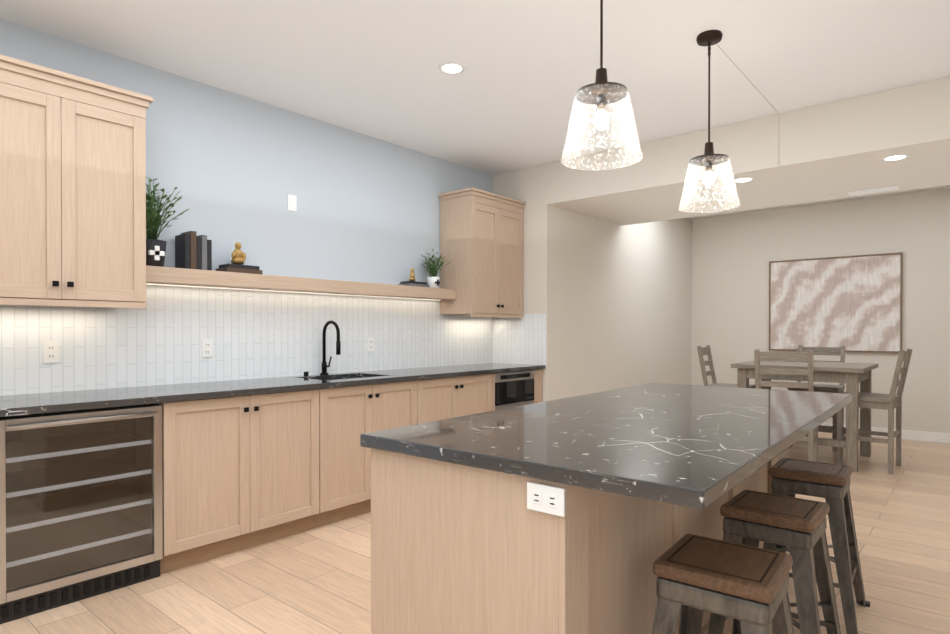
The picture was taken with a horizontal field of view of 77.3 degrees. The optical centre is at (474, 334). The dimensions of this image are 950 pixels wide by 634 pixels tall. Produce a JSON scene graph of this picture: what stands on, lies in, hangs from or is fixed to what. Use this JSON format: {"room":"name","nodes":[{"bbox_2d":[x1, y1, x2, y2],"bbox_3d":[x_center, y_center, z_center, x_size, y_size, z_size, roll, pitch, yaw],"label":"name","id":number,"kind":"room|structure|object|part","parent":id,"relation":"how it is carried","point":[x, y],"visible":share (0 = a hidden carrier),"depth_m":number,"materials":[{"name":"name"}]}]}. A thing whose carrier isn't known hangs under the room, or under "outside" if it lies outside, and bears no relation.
{"room":"kitchen","nodes":[
{"label":"kitchen","id":0,"kind":"room"},
{"bbox_2d":[0,19,492,287],"bbox_3d":[-2.258,-0.176,3.185,0.100,2.800,7.401,0,1,40],"label":"wall","id":1,"kind":"structure","parent":0,"point":[233,168],"depth_m":4.12,"materials":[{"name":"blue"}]},
{"bbox_2d":[0,54,153,307],"bbox_3d":[-2.100,-0.689,2.960,0.408,1.110,0.786,0,1,40],"label":"upper cabinet","id":2,"kind":"object","parent":1,"relation":"attached to","point":[72,190],"visible":1,"depth_m":2.86,"materials":[{"name":"brown wood"}]},
{"bbox_2d":[0,284,492,395],"bbox_3d":[-1.456,-0.002,4.045,0.008,0.640,5.049,0,1,40],"label":"backsplash","id":3,"kind":"structure","parent":1,"relation":"attached to","point":[254,334],"depth_m":3.84,"materials":[{"name":"tile"}]},
{"bbox_2d":[43,341,58,362],"bbox_3d":[-2.230,0.095,3.123,0.008,0.114,0.070,0,1,40],"label":"electrical outlet","id":4,"kind":"object","parent":3,"relation":"attached to","point":[50,351],"visible":1,"depth_m":3.12,"materials":[{"name":"white plastic"}]},
{"bbox_2d":[202,339,212,357],"bbox_3d":[-1.692,0.090,3.755,0.008,0.114,0.070,0,1,40],"label":"electrical outlet","id":5,"kind":"object","parent":3,"relation":"attached to","point":[207,347],"visible":1,"depth_m":3.75,"materials":[{"name":"white plastic"}]},
{"bbox_2d":[367,337,373,351],"bbox_3d":[-0.837,0.084,4.761,0.008,0.114,0.070,0,1,40],"label":"electrical outlet","id":6,"kind":"object","parent":3,"relation":"attached to","point":[370,344],"visible":1,"depth_m":4.76,"materials":[{"name":"white plastic"}]},
{"bbox_2d":[288,194,296,211],"bbox_3d":[-1.300,-0.933,4.222,0.008,0.114,0.070,0,1,40],"label":"outlet","id":7,"kind":"object","parent":1,"relation":"attached to","point":[292,202],"visible":1,"depth_m":4.22,"materials":[{"name":"white plastic"}]},
{"bbox_2d":[146,265,455,299],"bbox_3d":[-1.094,-0.341,4.310,0.196,0.094,2.621,0,1,40],"label":"floating shelf","id":8,"kind":"object","parent":1,"relation":"attached to","point":[166,276],"visible":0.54,"depth_m":3.96,"materials":[{"name":"brown wood"}]},
{"bbox_2d":[146,177,187,266],"bbox_3d":[-1.778,-0.649,3.371,0.313,0.531,0.277,0,1,40],"label":"plant","id":9,"kind":"object","parent":8,"relation":"on","point":[155,250],"visible":0.75,"depth_m":3.36,"materials":[{"name":"green plant"}]},
{"bbox_2d":[175,231,211,270],"bbox_3d":[-1.711,-0.500,3.609,0.140,0.230,0.159,0,1,40],"label":"books","id":10,"kind":"object","parent":8,"relation":"on","point":[193,250],"visible":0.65,"depth_m":3.55,"materials":[{"name":"grey paper"}]},
{"bbox_2d":[216,242,262,273],"bbox_3d":[-1.519,-0.489,3.827,0.150,0.205,0.240,0,1,40],"label":"figurine","id":11,"kind":"object","parent":8,"relation":"on","point":[238,256],"visible":0.94,"depth_m":3.79,"materials":[{"name":"brown"}]},
{"bbox_2d":[398,268,428,286],"bbox_3d":[-0.515,-0.475,5.008,0.130,0.162,0.240,0,1,40],"label":"books","id":12,"kind":"object","parent":8,"relation":"on","point":[412,281],"visible":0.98,"depth_m":4.97,"materials":[{"name":"grey paper"}]},
{"bbox_2d":[422,249,452,287],"bbox_3d":[-0.343,-0.571,5.130,0.239,0.352,0.319,0,1,40],"label":"plant","id":13,"kind":"object","parent":8,"relation":"on","point":[433,279],"visible":0.98,"depth_m":5.13,"materials":[{"name":"green plant"}]},
{"bbox_2d":[438,187,525,317],"bbox_3d":[0.076,-0.707,5.519,0.408,1.110,0.792,0,1,40],"label":"upper cabinet","id":14,"kind":"object","parent":1,"relation":"attached to","point":[481,242],"visible":1,"depth_m":5.31,"materials":[{"name":"brown wood"}]},
{"bbox_2d":[0,432,949,633],"bbox_3d":[1.824,1.261,2.191,7.620,0.060,11.160,0,1,40],"label":"floor","id":15,"kind":"structure","parent":0,"point":[317,580],"depth_m":2.94,"materials":[{"name":"brown wood"}]},
{"bbox_2d":[0,403,162,623],"bbox_3d":[-1.995,0.790,2.905,0.647,0.872,0.669,0,1,40],"label":"wine fridge","id":16,"kind":"object","parent":15,"relation":"on","point":[80,504],"visible":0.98,"depth_m":2.81,"materials":[{"name":"black"}]},
{"bbox_2d":[157,389,318,573],"bbox_3d":[-1.484,0.780,3.525,0.622,0.884,0.926,0,1,40],"label":"base cabinet","id":17,"kind":"object","parent":15,"relation":"on","point":[239,473],"visible":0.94,"depth_m":3.29,"materials":[{"name":"brown wood"}]},
{"bbox_2d":[0,363,544,416],"bbox_3d":[-1.204,0.416,3.848,0.632,0.229,5.010,0,1,40],"label":"countertop","id":18,"kind":"structure","parent":17,"relation":"on","point":[26,404],"depth_m":3.35,"materials":[{"name":"black stone"}]},
{"bbox_2d":[304,320,340,375],"bbox_3d":[-1.086,0.100,4.266,0.216,0.396,0.237,0,1,40],"label":"faucet","id":19,"kind":"object","parent":18,"relation":"on","point":[338,352],"visible":0.98,"depth_m":4.34,"materials":[{"name":"black metal"}]},
{"bbox_2d":[315,380,416,527],"bbox_3d":[-0.911,0.775,4.199,0.622,0.884,0.838,0,1,40],"label":"base cabinet","id":20,"kind":"object","parent":15,"relation":"on","point":[349,416],"visible":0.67,"depth_m":3.90,"materials":[{"name":"brown wood"}]},
{"bbox_2d":[416,374,491,423],"bbox_3d":[-0.354,0.771,4.854,0.622,0.884,0.878,0,1,40],"label":"base cabinet","id":21,"kind":"object","parent":15,"relation":"on","point":[445,398],"visible":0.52,"depth_m":4.63,"materials":[{"name":"brown wood"}]},
{"bbox_2d":[491,369,542,410],"bbox_3d":[0.173,0.767,5.475,0.622,0.884,0.748,0,1,40],"label":"base cabinet","id":22,"kind":"object","parent":15,"relation":"on","point":[513,389],"depth_m":5.25,"materials":[{"name":"brown wood"}]},
{"bbox_3d":[0.372,0.765,5.726,0.598,0.884,0.108,0,1,40],"label":"base cabinet filler","id":23,"kind":"part","parent":22,"relation":"part of","materials":[{"name":"beige wood"}]},
{"bbox_2d":[371,456,776,633],"bbox_3d":[0.628,0.830,2.475,0.754,0.798,2.230,0,1,40],"label":"kitchen island","id":24,"kind":"object","parent":15,"relation":"on","point":[458,549],"depth_m":1.63,"materials":[{"name":"brown wood"}]},
{"bbox_2d":[527,482,564,516],"bbox_3d":[0.168,0.394,1.418,0.104,0.066,0.011,0,1,40],"label":"outlet","id":25,"kind":"object","parent":24,"relation":"attached to","point":[546,499],"visible":1,"depth_m":1.41,"materials":[{"name":"white plastic"}]},
{"bbox_2d":[652,534,793,633],"bbox_3d":[0.668,0.918,1.599,0.420,0.639,0.420,0,0,37],"label":"stool","id":26,"kind":"object","parent":15,"relation":"on","point":[747,586],"visible":1,"depth_m":1.54,"materials":[{"name":"brown wood"}]},
{"bbox_2d":[697,345,754,387],"bbox_3d":[2.710,0.664,6.391,0.518,1.078,0.470,0,0,33],"label":"dining chair","id":27,"kind":"object","parent":15,"relation":"on","point":[706,350],"visible":0.21,"depth_m":6.42,"materials":[{"name":"grey wood"}]},
{"bbox_2d":[708,490,840,633],"bbox_3d":[1.055,0.915,2.090,0.424,0.639,0.424,0,1,40],"label":"stool","id":28,"kind":"object","parent":15,"relation":"on","point":[797,526],"visible":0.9,"depth_m":2.02,"materials":[{"name":"brown wood"}]},
{"bbox_2d":[754,349,817,461],"bbox_3d":[2.781,0.671,5.299,0.470,1.078,0.518,0,0,35],"label":"dining chair","id":29,"kind":"object","parent":15,"relation":"on","point":[811,440],"visible":0.4,"depth_m":5.10,"materials":[{"name":"grey wood"}]},
{"bbox_2d":[731,361,877,471],"bbox_3d":[3.251,0.749,5.857,1.100,0.915,1.000,0,1,40],"label":"dining table","id":30,"kind":"object","parent":15,"relation":"on","point":[851,375],"visible":0.56,"depth_m":5.44,"materials":[{"name":"grey wood"}]},
{"bbox_2d":[787,345,844,451],"bbox_3d":[3.676,0.664,6.387,0.470,1.078,0.518,0,1,40],"label":"dining chair","id":31,"kind":"object","parent":15,"relation":"on","point":[840,387],"visible":0.23,"depth_m":6.37,"materials":[{"name":"grey wood"}]},
{"bbox_2d":[763,458,869,633],"bbox_3d":[1.501,0.911,2.655,0.440,0.639,0.440,0,1,40],"label":"stool","id":32,"kind":"object","parent":15,"relation":"on","point":[829,483],"visible":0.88,"depth_m":2.54,"materials":[{"name":"brown wood"}]},
{"bbox_2d":[837,349,911,473],"bbox_3d":[3.628,0.670,5.406,0.540,1.078,0.490,0,1,40],"label":"dining chair","id":33,"kind":"object","parent":15,"relation":"on","point":[891,401],"visible":0.79,"depth_m":5.27,"materials":[{"name":"grey wood"}]},
{"bbox_2d":[0,0,949,218],"bbox_3d":[1.824,-1.599,2.171,7.620,0.060,11.160,0,1,40],"label":"ceiling","id":34,"kind":"structure","parent":0,"point":[503,102],"depth_m":3.39,"materials":[{"name":"white paint"}]},
{"bbox_2d":[438,62,465,74],"bbox_3d":[-0.137,-1.576,3.524,0.164,0.003,0.164,0,1,40],"label":"recessed light","id":35,"kind":"object","parent":34,"relation":"in","point":[452,68],"visible":1,"depth_m":3.52,"materials":[{"name":"white plastic"}]},
{"bbox_2d":[561,0,642,170],"bbox_3d":[0.478,-1.114,2.243,0.304,0.909,0.304,0,1,40],"label":"pendant light","id":36,"kind":"object","parent":34,"relation":"hanging from","point":[601,92],"visible":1,"depth_m":2.23,"materials":[{"name":"clear glass"}]},
{"bbox_2d":[679,30,739,212],"bbox_3d":[1.236,-1.123,3.134,0.304,0.904,0.304,0,1,40],"label":"pendant light","id":37,"kind":"object","parent":34,"relation":"hanging from","point":[709,158],"visible":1,"depth_m":3.12,"materials":[{"name":"clear glass"}]},
{"bbox_2d":[716,44,778,165],"bbox_3d":[1.732,-1.389,3.724,0.014,0.376,1.393,0,1,40],"label":"pendant cord","id":38,"kind":"object","parent":34,"relation":"attached to","point":[755,87],"visible":0.84,"depth_m":3.75,"materials":[{"name":"grey"}]},
{"bbox_2d":[547,77,949,225],"bbox_3d":[3.736,-1.390,3.921,6.771,0.379,1.500,0,1,40],"label":"soffit beam","id":39,"kind":"structure","parent":34,"relation":"attached to","point":[839,149],"depth_m":4.51,"materials":[{"name":"beige paint"}]},
{"bbox_2d":[732,177,754,182],"bbox_3d":[2.093,-1.203,4.636,0.164,0.003,0.164,0,1,40],"label":"recessed light","id":40,"kind":"object","parent":39,"relation":"attached to","point":[743,179],"visible":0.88,"depth_m":4.62,"materials":[{"name":"white"}]},
{"bbox_2d":[847,186,898,195],"bbox_3d":[3.345,-1.204,4.990,0.350,0.007,0.160,0,1,40],"label":"air vent register","id":41,"kind":"object","parent":39,"relation":"attached to","point":[874,190],"visible":1,"depth_m":4.97,"materials":[{"name":"white metal"}]},
{"bbox_2d":[881,154,909,160],"bbox_3d":[2.858,-1.199,4.038,0.164,0.003,0.164,0,1,40],"label":"recessed light","id":42,"kind":"object","parent":39,"relation":"attached to","point":[895,157],"visible":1,"depth_m":4.03,"materials":[{"name":"white plastic"}]},
{"bbox_2d":[535,479,610,511],"bbox_3d":[0.893,0.387,2.267,0.083,0.090,2.199,0,1,40],"label":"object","id":43,"kind":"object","parent":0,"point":[575,497],"depth_m":1.44,"materials":[{"name":"beige wood"}]},
{"bbox_2d":[360,383,851,509],"bbox_3d":[0.762,0.321,2.384,1.097,0.039,2.309,0,1,40],"label":"countertop","id":44,"kind":"structure","parent":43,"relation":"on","point":[701,447],"depth_m":1.77,"materials":[{"name":"black stone"}]},
{"bbox_2d":[493,164,691,401],"bbox_3d":[1.604,-0.203,7.225,0.750,2.800,3.760,0,1,40],"label":"wall block","id":45,"kind":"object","parent":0,"point":[612,302],"visible":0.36,"depth_m":6.37,"materials":[{"name":"beige paint"}]},
{"bbox_2d":[493,314,545,366],"bbox_3d":[0.423,0.057,5.757,0.636,0.500,0.008,0,1,40],"label":"backsplash","id":46,"kind":"object","parent":45,"relation":"attached to","point":[519,340],"visible":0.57,"depth_m":5.74,"materials":[{"name":"tile"}]},
{"bbox_2d":[692,188,949,433],"bbox_3d":[5.692,-0.196,6.151,6.871,2.800,0.100,0,1,40],"label":"wall","id":47,"kind":"structure","parent":0,"point":[733,255],"depth_m":7.15,"materials":[{"name":"beige paint"}]},
{"bbox_2d":[769,252,902,352],"bbox_3d":[4.333,-0.360,7.215,1.400,1.145,0.035,0,1,40],"label":"picture frame","id":48,"kind":"object","parent":47,"relation":"attached to","point":[852,303],"visible":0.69,"depth_m":7.16,"materials":[{"name":"fabric"}]},
{"bbox_2d":[821,423,949,443],"bbox_3d":[5.624,1.149,6.141,6.750,0.110,0.015,0,1,40],"label":"baseboard","id":49,"kind":"structure","parent":47,"relation":"attached to","point":[926,436],"depth_m":6.67,"materials":[{"name":"white wood"}]}
]}

